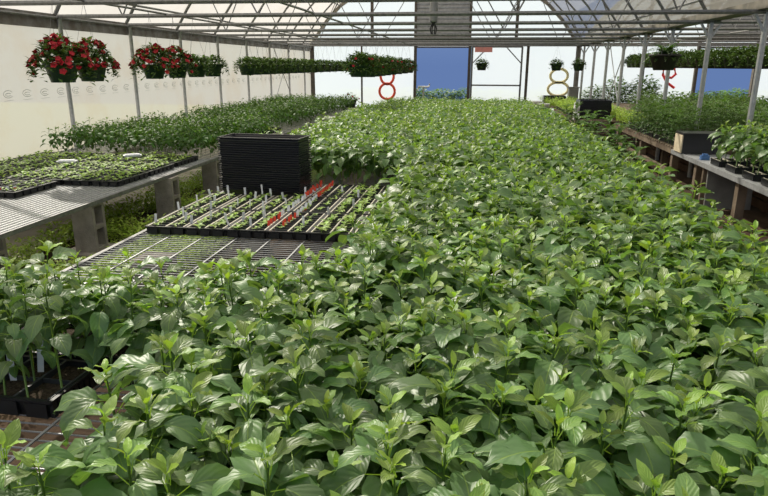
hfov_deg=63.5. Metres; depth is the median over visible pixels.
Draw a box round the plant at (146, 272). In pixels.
[134,259,197,332]
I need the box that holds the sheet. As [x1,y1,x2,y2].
[2,127,308,263]
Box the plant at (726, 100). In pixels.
[711,100,735,129]
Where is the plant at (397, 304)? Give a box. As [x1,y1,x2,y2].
[365,270,428,334]
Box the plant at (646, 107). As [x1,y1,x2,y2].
[635,107,651,133]
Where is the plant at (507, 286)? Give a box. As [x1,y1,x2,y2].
[479,284,534,318]
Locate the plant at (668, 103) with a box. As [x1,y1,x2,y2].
[655,103,671,134]
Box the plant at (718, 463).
[673,450,739,495]
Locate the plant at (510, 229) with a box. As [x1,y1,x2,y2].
[492,226,534,252]
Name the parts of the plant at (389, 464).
stem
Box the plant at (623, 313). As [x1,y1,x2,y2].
[592,286,666,334]
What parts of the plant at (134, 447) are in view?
stem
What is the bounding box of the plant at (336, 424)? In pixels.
[313,403,395,494]
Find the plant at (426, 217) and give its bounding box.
[402,211,451,246]
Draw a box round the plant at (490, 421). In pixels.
[428,382,516,439]
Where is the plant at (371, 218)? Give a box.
[348,216,385,247]
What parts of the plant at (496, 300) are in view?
stem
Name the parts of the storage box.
panel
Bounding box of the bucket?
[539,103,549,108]
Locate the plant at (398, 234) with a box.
[361,231,414,300]
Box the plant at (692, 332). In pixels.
[638,326,717,389]
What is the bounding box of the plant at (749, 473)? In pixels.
[740,470,752,476]
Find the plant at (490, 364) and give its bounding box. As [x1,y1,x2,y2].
[423,342,516,438]
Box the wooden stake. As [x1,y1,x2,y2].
[698,168,707,204]
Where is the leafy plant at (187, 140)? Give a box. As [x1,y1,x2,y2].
[177,133,189,153]
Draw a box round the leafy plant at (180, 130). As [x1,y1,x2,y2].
[173,130,188,153]
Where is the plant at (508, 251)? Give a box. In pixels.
[456,227,516,272]
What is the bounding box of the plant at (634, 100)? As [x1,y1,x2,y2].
[628,100,646,127]
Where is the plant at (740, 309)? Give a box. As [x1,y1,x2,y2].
[678,291,763,368]
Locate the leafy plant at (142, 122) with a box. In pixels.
[135,122,152,147]
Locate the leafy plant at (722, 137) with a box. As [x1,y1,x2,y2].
[708,120,735,159]
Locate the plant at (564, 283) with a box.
[557,280,588,312]
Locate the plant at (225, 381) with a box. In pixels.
[136,346,257,447]
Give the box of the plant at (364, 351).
[299,328,387,398]
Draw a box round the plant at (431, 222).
[417,219,464,249]
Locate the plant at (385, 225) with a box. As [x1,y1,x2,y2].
[374,223,404,246]
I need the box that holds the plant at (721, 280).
[656,268,764,360]
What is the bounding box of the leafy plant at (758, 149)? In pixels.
[747,133,767,174]
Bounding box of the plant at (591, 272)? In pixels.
[535,253,604,329]
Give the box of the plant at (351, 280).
[320,256,393,315]
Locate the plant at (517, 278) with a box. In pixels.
[479,274,538,305]
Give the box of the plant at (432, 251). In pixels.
[405,247,466,297]
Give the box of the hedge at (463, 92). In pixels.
[416,87,748,102]
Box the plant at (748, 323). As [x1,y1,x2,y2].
[731,308,767,354]
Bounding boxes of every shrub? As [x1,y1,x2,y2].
[579,84,606,98]
[601,76,633,102]
[624,74,661,102]
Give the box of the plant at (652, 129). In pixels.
[647,111,662,136]
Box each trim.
[0,7,310,50]
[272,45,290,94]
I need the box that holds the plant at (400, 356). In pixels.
[387,309,474,399]
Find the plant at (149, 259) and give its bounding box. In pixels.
[100,247,171,326]
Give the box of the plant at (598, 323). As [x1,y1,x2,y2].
[580,316,620,381]
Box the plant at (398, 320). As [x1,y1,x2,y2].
[368,312,433,376]
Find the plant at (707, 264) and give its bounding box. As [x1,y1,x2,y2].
[672,258,723,295]
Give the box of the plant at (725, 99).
[712,98,731,127]
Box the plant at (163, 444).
[86,394,181,473]
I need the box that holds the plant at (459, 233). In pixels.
[438,230,479,259]
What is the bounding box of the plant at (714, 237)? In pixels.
[685,230,745,286]
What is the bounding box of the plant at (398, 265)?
[377,241,411,288]
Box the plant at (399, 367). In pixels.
[375,344,451,423]
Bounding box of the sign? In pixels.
[475,47,492,51]
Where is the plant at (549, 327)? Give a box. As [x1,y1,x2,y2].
[512,310,557,343]
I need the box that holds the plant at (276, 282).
[241,270,321,341]
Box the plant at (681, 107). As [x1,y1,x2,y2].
[667,103,691,132]
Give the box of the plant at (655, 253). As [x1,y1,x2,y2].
[622,250,679,285]
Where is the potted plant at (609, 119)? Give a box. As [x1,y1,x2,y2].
[595,115,626,148]
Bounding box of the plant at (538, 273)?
[523,252,563,275]
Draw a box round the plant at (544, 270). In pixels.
[509,254,575,309]
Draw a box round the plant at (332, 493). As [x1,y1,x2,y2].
[330,490,340,495]
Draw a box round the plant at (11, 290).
[0,257,45,322]
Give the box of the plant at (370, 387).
[321,350,379,399]
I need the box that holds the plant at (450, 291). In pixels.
[420,285,482,329]
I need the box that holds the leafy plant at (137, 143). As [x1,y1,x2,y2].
[134,128,150,151]
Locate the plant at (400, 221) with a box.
[395,201,435,239]
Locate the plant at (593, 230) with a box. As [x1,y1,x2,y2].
[588,228,621,246]
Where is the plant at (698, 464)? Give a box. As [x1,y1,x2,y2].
[609,435,719,495]
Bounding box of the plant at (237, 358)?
[190,320,268,384]
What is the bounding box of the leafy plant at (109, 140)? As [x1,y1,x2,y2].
[106,128,122,151]
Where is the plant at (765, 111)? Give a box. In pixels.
[754,110,767,129]
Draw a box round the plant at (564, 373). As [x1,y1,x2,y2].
[528,368,598,431]
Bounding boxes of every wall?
[0,24,310,159]
[314,1,767,113]
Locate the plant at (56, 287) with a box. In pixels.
[7,264,83,350]
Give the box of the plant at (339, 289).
[328,285,379,347]
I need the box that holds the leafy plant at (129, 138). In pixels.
[116,130,136,150]
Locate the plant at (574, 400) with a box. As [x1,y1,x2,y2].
[478,388,626,485]
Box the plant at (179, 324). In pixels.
[160,292,229,366]
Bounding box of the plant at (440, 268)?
[383,255,459,302]
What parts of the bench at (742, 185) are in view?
leg, leg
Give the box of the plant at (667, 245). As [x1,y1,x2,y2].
[644,241,693,286]
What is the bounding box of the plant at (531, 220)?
[520,217,550,242]
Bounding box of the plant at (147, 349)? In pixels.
[141,320,220,373]
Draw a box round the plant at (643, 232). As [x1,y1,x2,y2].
[620,222,649,252]
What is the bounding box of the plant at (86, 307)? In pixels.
[68,267,139,369]
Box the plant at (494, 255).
[477,235,529,282]
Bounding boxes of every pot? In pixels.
[42,63,76,82]
[78,63,105,80]
[140,64,166,78]
[167,64,188,77]
[187,64,205,76]
[205,64,222,76]
[238,64,256,74]
[254,64,264,74]
[262,64,271,74]
[270,64,278,73]
[276,66,283,73]
[284,65,292,73]
[290,65,298,72]
[304,65,311,72]
[311,65,318,72]
[330,65,337,71]
[476,63,486,69]
[550,63,561,70]
[573,63,584,70]
[649,54,681,69]
[680,59,687,67]
[687,59,695,67]
[694,58,702,67]
[708,60,713,68]
[713,58,724,68]
[722,57,735,68]
[733,57,747,68]
[747,57,755,68]
[762,58,767,68]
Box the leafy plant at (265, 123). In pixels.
[258,118,269,130]
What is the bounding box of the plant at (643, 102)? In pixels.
[629,102,644,128]
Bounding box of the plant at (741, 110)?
[732,110,756,125]
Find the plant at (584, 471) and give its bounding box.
[532,457,606,495]
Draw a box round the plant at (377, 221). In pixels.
[357,221,390,245]
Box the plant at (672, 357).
[643,342,707,422]
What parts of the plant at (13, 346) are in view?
stem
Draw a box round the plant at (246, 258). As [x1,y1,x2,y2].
[214,251,281,316]
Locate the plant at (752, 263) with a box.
[711,252,767,305]
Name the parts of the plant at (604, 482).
stem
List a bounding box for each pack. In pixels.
[56,159,77,162]
[123,153,141,156]
[699,154,709,159]
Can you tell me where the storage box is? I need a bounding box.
[673,131,726,154]
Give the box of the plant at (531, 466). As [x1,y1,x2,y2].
[491,433,588,495]
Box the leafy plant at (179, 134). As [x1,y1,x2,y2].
[174,134,190,151]
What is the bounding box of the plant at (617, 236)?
[575,231,639,271]
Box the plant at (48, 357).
[0,279,67,380]
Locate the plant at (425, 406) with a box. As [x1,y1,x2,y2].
[405,376,508,472]
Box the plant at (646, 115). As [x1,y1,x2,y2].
[638,101,651,133]
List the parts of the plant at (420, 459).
stem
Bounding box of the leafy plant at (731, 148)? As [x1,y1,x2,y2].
[724,128,751,165]
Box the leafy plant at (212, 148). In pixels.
[203,135,218,152]
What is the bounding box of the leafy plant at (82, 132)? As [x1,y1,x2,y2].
[76,121,93,138]
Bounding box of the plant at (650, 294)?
[616,289,706,361]
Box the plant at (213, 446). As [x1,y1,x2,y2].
[192,418,279,495]
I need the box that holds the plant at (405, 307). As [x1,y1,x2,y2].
[366,302,427,375]
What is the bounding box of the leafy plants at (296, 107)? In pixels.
[137,93,356,132]
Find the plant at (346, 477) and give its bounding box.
[319,412,438,495]
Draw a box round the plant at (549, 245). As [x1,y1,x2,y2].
[531,215,592,270]
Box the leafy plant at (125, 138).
[109,130,127,153]
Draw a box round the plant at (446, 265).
[427,259,472,294]
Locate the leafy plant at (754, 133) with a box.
[733,124,767,165]
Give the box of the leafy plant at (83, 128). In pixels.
[76,128,93,151]
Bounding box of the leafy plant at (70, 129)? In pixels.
[64,129,83,152]
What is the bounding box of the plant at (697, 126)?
[689,113,708,130]
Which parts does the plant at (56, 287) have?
stem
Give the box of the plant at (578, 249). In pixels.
[565,246,604,276]
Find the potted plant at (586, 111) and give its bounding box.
[573,110,602,141]
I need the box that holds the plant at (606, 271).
[578,246,637,299]
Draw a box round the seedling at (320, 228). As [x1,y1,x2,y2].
[314,226,330,232]
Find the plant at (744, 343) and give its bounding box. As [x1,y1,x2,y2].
[736,340,763,353]
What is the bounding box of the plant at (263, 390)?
[236,378,310,447]
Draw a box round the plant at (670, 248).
[630,230,678,270]
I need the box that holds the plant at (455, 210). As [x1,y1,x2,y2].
[429,208,481,241]
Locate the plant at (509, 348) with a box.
[454,335,568,433]
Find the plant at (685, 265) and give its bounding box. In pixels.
[652,257,724,329]
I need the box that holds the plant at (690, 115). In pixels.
[684,115,698,129]
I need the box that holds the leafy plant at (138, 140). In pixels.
[124,127,143,152]
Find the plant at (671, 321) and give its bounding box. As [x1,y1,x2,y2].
[647,287,727,359]
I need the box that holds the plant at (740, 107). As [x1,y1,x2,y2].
[729,106,746,126]
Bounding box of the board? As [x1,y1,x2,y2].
[703,170,752,209]
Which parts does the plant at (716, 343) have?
stem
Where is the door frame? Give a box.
[413,46,470,99]
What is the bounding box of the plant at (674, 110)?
[658,110,677,143]
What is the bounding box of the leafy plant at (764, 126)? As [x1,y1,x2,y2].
[748,124,767,160]
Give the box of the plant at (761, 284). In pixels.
[755,278,767,288]
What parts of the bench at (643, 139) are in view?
leg, leg, rail, rail, leg, leg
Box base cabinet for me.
[567,87,579,98]
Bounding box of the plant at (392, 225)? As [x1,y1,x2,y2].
[382,216,409,233]
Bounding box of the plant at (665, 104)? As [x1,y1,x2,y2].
[657,104,676,135]
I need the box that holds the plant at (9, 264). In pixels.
[0,256,38,321]
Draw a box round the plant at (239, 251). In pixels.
[208,248,273,297]
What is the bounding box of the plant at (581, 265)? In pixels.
[565,251,602,298]
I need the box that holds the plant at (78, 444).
[42,394,163,495]
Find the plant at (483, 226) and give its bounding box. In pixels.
[446,221,505,274]
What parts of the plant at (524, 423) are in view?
stem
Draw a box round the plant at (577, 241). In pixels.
[552,221,620,277]
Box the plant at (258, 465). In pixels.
[212,426,324,495]
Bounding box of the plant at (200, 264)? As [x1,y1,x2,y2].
[193,259,243,299]
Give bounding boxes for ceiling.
[0,0,758,42]
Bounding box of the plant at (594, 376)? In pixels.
[569,344,648,405]
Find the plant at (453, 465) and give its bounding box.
[341,405,461,495]
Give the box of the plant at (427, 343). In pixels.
[413,309,519,400]
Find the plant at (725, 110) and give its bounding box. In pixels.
[722,110,738,127]
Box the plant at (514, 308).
[462,302,552,353]
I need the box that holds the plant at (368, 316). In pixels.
[334,297,381,350]
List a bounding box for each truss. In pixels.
[118,0,685,13]
[213,0,629,28]
[266,0,599,37]
[306,1,573,42]
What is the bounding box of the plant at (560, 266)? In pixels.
[533,258,593,298]
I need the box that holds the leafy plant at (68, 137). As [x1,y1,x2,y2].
[60,130,75,151]
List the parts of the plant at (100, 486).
stem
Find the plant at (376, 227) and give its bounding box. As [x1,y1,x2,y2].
[349,224,393,259]
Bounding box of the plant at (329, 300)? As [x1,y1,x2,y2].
[293,278,344,319]
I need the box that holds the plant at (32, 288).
[0,265,81,347]
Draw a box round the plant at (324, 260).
[289,250,333,306]
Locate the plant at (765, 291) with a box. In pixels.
[716,283,767,322]
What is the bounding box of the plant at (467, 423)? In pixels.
[399,414,539,495]
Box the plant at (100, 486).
[0,444,126,495]
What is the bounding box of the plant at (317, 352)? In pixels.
[273,318,365,395]
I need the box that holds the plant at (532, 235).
[513,232,544,273]
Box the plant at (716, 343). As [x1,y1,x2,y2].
[651,331,759,413]
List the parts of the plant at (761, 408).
stem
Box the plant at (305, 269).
[272,263,338,318]
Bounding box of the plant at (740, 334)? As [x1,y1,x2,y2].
[687,327,757,391]
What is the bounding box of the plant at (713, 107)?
[701,107,719,130]
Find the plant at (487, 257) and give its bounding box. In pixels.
[451,232,506,277]
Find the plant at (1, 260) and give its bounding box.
[0,256,12,277]
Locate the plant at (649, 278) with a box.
[612,273,661,327]
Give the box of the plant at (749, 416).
[643,371,764,435]
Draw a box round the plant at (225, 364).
[155,306,253,378]
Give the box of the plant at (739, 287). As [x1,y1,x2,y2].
[710,268,759,318]
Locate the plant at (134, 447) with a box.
[71,437,211,495]
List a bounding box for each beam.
[0,0,558,5]
[0,10,310,47]
[56,9,767,18]
[77,0,336,42]
[127,20,711,26]
[129,5,314,37]
[178,28,671,31]
[216,33,645,36]
[245,37,623,39]
[269,40,607,42]
[280,3,404,42]
[287,43,595,44]
[303,45,584,45]
[311,42,576,42]
[483,39,767,39]
[574,0,702,36]
[577,0,767,42]
[585,45,756,45]
[596,42,767,44]
[610,40,767,41]
[626,37,767,38]
[638,30,755,44]
[646,33,767,35]
[649,44,766,44]
[675,27,759,30]
[713,20,762,23]
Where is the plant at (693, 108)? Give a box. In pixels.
[682,107,703,130]
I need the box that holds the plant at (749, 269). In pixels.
[745,259,767,271]
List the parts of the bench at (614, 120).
rail, leg, leg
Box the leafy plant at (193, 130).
[189,130,203,155]
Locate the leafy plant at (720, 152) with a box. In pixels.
[711,126,743,160]
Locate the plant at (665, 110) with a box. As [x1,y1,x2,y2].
[658,110,677,138]
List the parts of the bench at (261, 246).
edge frame, leg, leg, leg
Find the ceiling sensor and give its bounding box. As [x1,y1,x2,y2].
[430,2,437,34]
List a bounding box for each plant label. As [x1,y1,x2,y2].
[6,355,16,380]
[37,344,43,371]
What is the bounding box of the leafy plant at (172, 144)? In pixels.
[156,128,175,152]
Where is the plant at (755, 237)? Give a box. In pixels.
[725,233,767,265]
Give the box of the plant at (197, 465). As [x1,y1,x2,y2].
[168,420,284,491]
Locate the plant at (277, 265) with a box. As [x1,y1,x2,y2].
[255,255,294,288]
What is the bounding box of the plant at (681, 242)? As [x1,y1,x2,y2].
[669,239,692,259]
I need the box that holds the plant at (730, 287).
[724,270,751,306]
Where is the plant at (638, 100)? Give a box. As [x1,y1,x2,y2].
[629,100,647,129]
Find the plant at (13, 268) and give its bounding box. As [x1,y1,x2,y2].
[0,260,52,341]
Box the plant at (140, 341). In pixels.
[125,285,204,384]
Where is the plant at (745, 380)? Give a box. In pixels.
[685,368,767,452]
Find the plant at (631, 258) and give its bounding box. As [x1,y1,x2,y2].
[613,256,657,284]
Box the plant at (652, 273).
[610,240,683,287]
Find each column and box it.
[57,16,78,151]
[128,25,144,152]
[178,32,187,117]
[216,36,222,107]
[245,39,249,102]
[268,42,272,96]
[287,44,290,95]
[303,46,305,95]
[310,46,314,98]
[361,46,362,105]
[371,2,373,36]
[515,2,519,36]
[524,46,529,99]
[574,46,580,86]
[579,46,589,98]
[587,44,600,121]
[599,41,614,130]
[614,37,631,133]
[632,33,653,147]
[655,28,682,159]
[687,20,721,176]
[746,10,767,129]
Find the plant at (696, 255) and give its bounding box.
[656,248,713,283]
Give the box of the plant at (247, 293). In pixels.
[209,269,273,341]
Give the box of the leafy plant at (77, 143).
[67,130,82,149]
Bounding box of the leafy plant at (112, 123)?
[105,123,123,142]
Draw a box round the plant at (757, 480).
[714,453,767,495]
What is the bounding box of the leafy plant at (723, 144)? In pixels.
[721,130,744,161]
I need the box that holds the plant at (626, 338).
[577,295,676,363]
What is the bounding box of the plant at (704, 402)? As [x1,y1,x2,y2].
[656,387,754,469]
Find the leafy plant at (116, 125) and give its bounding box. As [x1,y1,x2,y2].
[110,124,124,148]
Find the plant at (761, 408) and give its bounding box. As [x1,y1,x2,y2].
[679,396,767,493]
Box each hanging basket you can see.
[24,1,97,85]
[71,3,120,82]
[128,13,178,80]
[158,18,197,79]
[178,19,215,78]
[200,24,229,77]
[233,30,261,75]
[244,27,269,75]
[254,32,276,74]
[260,34,283,73]
[271,33,289,73]
[279,32,296,73]
[286,37,303,72]
[294,37,310,73]
[302,41,315,72]
[308,40,322,72]
[314,42,329,71]
[323,45,335,71]
[329,48,341,71]
[337,46,347,70]
[342,31,375,76]
[347,33,380,76]
[348,64,369,76]
[356,35,383,76]
[368,40,388,76]
[377,36,392,75]
[379,41,397,74]
[389,42,401,74]
[393,44,408,73]
[400,43,413,73]
[406,55,417,72]
[474,47,488,69]
[549,46,564,70]
[571,45,586,70]
[624,47,633,67]
[626,47,639,67]
[631,46,642,67]
[635,44,648,67]
[640,44,652,67]
[644,46,658,67]
[675,43,684,67]
[677,39,693,67]
[681,39,700,67]
[689,39,717,67]
[698,35,719,68]
[708,35,728,68]
[715,33,745,68]
[728,31,756,68]
[737,36,767,68]
[751,44,767,68]
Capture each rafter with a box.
[53,5,60,15]
[125,0,711,23]
[176,0,673,30]
[214,0,642,34]
[244,0,622,38]
[267,0,608,40]
[286,0,592,42]
[302,1,581,45]
[310,1,577,47]
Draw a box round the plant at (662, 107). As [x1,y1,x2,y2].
[648,106,666,137]
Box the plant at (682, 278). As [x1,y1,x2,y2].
[641,270,707,316]
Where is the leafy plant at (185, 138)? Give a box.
[179,131,197,155]
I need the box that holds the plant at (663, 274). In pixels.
[617,266,704,335]
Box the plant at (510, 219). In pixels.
[485,214,534,241]
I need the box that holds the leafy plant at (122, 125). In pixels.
[115,125,130,144]
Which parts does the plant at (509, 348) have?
stem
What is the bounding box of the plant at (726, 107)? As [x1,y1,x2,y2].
[712,107,731,130]
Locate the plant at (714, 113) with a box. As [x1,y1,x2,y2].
[700,113,718,128]
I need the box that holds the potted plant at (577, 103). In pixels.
[565,101,590,131]
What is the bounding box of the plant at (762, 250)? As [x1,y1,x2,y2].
[717,246,767,280]
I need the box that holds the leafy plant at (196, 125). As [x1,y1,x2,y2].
[188,125,204,148]
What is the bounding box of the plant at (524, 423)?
[443,379,568,488]
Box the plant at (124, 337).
[97,298,166,391]
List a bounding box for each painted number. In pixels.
[378,75,395,99]
[547,68,568,95]
[662,68,676,88]
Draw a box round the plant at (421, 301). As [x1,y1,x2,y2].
[385,295,454,348]
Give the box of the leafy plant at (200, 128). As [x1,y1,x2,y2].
[191,128,209,153]
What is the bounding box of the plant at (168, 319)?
[131,284,220,363]
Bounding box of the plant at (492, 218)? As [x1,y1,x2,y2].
[466,213,530,273]
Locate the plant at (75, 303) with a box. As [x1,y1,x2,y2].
[33,259,92,358]
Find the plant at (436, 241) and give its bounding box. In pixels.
[410,239,453,275]
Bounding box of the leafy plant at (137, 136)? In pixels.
[128,128,146,150]
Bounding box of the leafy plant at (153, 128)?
[145,124,164,148]
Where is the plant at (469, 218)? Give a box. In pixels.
[455,214,486,247]
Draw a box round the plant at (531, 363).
[525,340,594,400]
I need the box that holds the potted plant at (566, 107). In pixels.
[560,104,577,123]
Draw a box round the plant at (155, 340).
[104,332,203,412]
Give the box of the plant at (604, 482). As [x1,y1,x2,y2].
[483,402,620,495]
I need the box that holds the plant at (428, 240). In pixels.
[387,234,458,286]
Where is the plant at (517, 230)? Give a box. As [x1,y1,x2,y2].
[477,228,529,270]
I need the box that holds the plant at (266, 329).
[239,285,310,349]
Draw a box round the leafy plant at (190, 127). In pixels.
[183,127,196,145]
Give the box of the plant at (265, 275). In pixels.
[255,268,283,288]
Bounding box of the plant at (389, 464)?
[353,448,445,495]
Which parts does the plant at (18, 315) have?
stem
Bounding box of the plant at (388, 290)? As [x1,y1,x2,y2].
[328,262,400,337]
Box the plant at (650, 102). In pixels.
[638,97,657,132]
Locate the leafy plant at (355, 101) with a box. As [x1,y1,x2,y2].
[342,92,359,106]
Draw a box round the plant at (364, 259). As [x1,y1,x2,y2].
[341,232,405,300]
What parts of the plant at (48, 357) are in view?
stem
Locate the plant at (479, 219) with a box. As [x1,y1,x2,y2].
[473,216,500,242]
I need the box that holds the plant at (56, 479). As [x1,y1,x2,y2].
[0,418,82,495]
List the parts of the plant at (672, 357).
stem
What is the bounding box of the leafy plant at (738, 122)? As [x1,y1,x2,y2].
[720,122,743,158]
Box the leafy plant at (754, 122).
[740,121,758,161]
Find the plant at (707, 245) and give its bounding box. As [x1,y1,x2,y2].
[686,234,744,279]
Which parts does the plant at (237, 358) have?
stem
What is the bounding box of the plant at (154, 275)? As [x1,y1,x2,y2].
[132,271,189,326]
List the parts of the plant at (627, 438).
stem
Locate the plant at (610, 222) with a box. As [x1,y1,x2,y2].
[591,219,645,252]
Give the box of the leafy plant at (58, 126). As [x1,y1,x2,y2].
[53,126,66,151]
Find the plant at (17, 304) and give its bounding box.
[0,279,43,360]
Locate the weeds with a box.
[6,167,323,301]
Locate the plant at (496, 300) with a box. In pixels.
[446,274,532,335]
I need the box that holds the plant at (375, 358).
[357,319,421,411]
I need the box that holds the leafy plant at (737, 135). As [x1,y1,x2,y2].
[725,125,757,167]
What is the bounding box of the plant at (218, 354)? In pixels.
[180,348,242,426]
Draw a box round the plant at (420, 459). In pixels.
[389,422,498,495]
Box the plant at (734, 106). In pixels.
[732,106,748,125]
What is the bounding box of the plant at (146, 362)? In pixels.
[108,332,229,420]
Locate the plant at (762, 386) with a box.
[741,363,767,393]
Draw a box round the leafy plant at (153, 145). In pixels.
[140,132,155,154]
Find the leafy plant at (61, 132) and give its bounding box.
[55,123,76,147]
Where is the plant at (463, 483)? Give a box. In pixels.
[421,470,510,495]
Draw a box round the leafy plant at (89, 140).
[86,128,103,151]
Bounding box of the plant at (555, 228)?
[532,226,571,255]
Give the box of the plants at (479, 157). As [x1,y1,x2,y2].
[0,95,767,495]
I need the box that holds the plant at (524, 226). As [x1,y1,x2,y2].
[508,221,548,244]
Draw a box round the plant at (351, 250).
[334,233,408,284]
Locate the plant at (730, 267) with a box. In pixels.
[721,261,755,280]
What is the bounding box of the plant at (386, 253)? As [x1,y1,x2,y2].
[352,241,403,280]
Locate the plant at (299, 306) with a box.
[252,293,322,358]
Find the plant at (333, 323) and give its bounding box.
[273,296,359,370]
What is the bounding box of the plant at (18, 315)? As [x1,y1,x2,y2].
[0,299,34,394]
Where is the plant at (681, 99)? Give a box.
[674,99,691,130]
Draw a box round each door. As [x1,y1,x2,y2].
[470,46,522,99]
[690,42,757,101]
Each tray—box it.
[0,159,22,165]
[0,160,52,167]
[0,168,40,178]
[0,179,27,186]
[0,180,56,197]
[0,354,102,418]
[6,169,66,179]
[13,152,61,159]
[21,323,136,370]
[23,161,61,168]
[36,153,83,159]
[36,170,95,184]
[47,161,98,169]
[59,153,104,160]
[62,170,117,185]
[76,162,123,169]
[82,154,122,161]
[91,171,148,186]
[99,162,146,170]
[105,154,147,161]
[128,163,174,175]
[129,155,171,162]
[145,208,216,234]
[154,155,198,166]
[184,193,243,208]
[184,209,251,236]
[216,136,310,145]
[217,133,310,140]
[217,140,311,145]
[217,142,310,147]
[217,144,310,150]
[217,146,310,152]
[217,148,310,154]
[218,151,310,156]
[218,153,311,159]
[218,155,311,161]
[218,157,310,163]
[218,194,276,210]
[219,159,311,166]
[219,162,311,168]
[219,164,311,173]
[219,166,311,173]
[219,168,312,177]
[219,170,311,176]
[219,175,311,182]
[219,177,311,184]
[220,172,312,179]
[220,179,312,186]
[220,181,311,188]
[220,183,311,191]
[220,185,311,195]
[225,211,288,238]
[254,195,308,211]
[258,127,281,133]
[266,212,326,239]
[291,197,341,212]
[308,214,364,241]
[310,184,354,197]
[329,198,376,214]
[344,185,386,198]
[353,215,378,232]
[366,200,384,214]
[543,95,565,97]
[576,100,611,103]
[577,99,611,101]
[579,110,610,112]
[579,116,607,118]
[580,103,610,103]
[580,105,611,107]
[580,106,610,107]
[580,108,611,110]
[580,109,610,111]
[581,104,611,106]
[653,133,671,138]
[664,137,674,143]
[710,158,764,166]
[725,164,766,173]
[742,170,767,180]
[761,178,767,186]
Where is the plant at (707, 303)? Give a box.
[689,271,767,331]
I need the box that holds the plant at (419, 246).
[392,241,454,288]
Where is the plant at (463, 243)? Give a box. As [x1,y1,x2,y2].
[444,242,474,261]
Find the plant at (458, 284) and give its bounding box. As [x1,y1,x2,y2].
[449,257,489,290]
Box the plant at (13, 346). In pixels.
[0,304,55,397]
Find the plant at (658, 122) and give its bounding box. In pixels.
[643,105,665,136]
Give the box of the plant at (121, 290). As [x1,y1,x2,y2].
[84,267,159,363]
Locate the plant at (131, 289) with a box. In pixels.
[95,269,158,383]
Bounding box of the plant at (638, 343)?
[602,335,655,392]
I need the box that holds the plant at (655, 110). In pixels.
[650,110,672,141]
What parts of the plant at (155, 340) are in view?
stem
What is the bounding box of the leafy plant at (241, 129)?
[231,121,245,132]
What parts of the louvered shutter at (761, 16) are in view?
frame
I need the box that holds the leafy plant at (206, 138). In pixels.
[201,127,216,156]
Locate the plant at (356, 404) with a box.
[282,389,381,467]
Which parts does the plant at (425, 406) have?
stem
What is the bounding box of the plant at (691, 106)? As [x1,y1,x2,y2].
[683,106,701,130]
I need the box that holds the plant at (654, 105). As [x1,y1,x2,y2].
[642,105,661,130]
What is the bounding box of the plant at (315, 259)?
[288,254,344,291]
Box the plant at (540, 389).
[485,375,567,473]
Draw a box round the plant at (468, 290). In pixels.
[457,259,524,320]
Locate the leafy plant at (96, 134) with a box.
[84,124,102,146]
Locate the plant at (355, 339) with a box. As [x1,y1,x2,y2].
[345,324,411,398]
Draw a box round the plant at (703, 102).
[694,102,707,127]
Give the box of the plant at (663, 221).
[641,218,686,265]
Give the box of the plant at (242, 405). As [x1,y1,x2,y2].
[192,373,305,490]
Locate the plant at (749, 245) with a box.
[710,242,758,268]
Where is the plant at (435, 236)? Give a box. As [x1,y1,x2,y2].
[405,233,464,260]
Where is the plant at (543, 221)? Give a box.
[522,217,571,245]
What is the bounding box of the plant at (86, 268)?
[51,250,117,336]
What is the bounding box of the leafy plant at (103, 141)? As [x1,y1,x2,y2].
[101,132,116,152]
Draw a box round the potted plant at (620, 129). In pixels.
[603,124,637,161]
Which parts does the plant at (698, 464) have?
stem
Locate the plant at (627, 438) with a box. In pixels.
[549,409,653,495]
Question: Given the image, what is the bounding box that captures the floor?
[0,115,767,471]
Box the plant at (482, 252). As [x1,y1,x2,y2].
[455,247,518,293]
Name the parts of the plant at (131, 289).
stem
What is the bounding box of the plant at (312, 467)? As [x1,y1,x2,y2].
[270,450,365,495]
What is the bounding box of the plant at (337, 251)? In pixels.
[314,246,365,306]
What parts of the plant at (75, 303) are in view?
stem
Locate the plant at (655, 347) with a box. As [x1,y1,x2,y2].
[638,314,723,384]
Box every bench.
[0,106,359,239]
[0,163,400,469]
[554,109,632,147]
[592,103,756,161]
[614,123,678,184]
[671,149,767,226]
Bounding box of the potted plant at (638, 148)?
[626,143,655,175]
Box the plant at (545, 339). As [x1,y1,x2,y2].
[527,329,556,402]
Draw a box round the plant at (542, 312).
[501,286,557,348]
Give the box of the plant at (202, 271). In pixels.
[168,267,223,304]
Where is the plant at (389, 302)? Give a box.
[359,270,409,312]
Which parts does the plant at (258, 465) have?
stem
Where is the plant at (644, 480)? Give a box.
[619,458,675,495]
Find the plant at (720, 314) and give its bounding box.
[696,307,761,358]
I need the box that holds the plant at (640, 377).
[585,361,707,434]
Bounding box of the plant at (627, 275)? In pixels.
[590,267,637,311]
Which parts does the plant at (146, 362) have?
stem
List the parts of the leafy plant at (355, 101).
pot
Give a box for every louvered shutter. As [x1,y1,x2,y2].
[414,1,472,36]
[707,14,767,36]
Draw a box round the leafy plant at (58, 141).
[50,132,66,148]
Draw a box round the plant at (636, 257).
[633,229,682,278]
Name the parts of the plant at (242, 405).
stem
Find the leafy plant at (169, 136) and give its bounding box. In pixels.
[162,125,181,149]
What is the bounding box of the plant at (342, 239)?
[324,211,378,263]
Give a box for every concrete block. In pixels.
[0,238,9,274]
[71,202,108,252]
[154,176,180,217]
[201,160,222,193]
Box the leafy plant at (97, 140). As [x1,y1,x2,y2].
[89,129,108,149]
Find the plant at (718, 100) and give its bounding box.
[700,100,719,129]
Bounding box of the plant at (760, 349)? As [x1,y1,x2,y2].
[710,340,767,412]
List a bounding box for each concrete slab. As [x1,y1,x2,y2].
[59,243,120,266]
[193,191,208,198]
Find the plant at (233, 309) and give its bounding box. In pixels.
[184,280,239,345]
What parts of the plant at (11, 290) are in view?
stem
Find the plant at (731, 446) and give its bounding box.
[670,419,767,495]
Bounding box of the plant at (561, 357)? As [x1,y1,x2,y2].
[537,308,637,374]

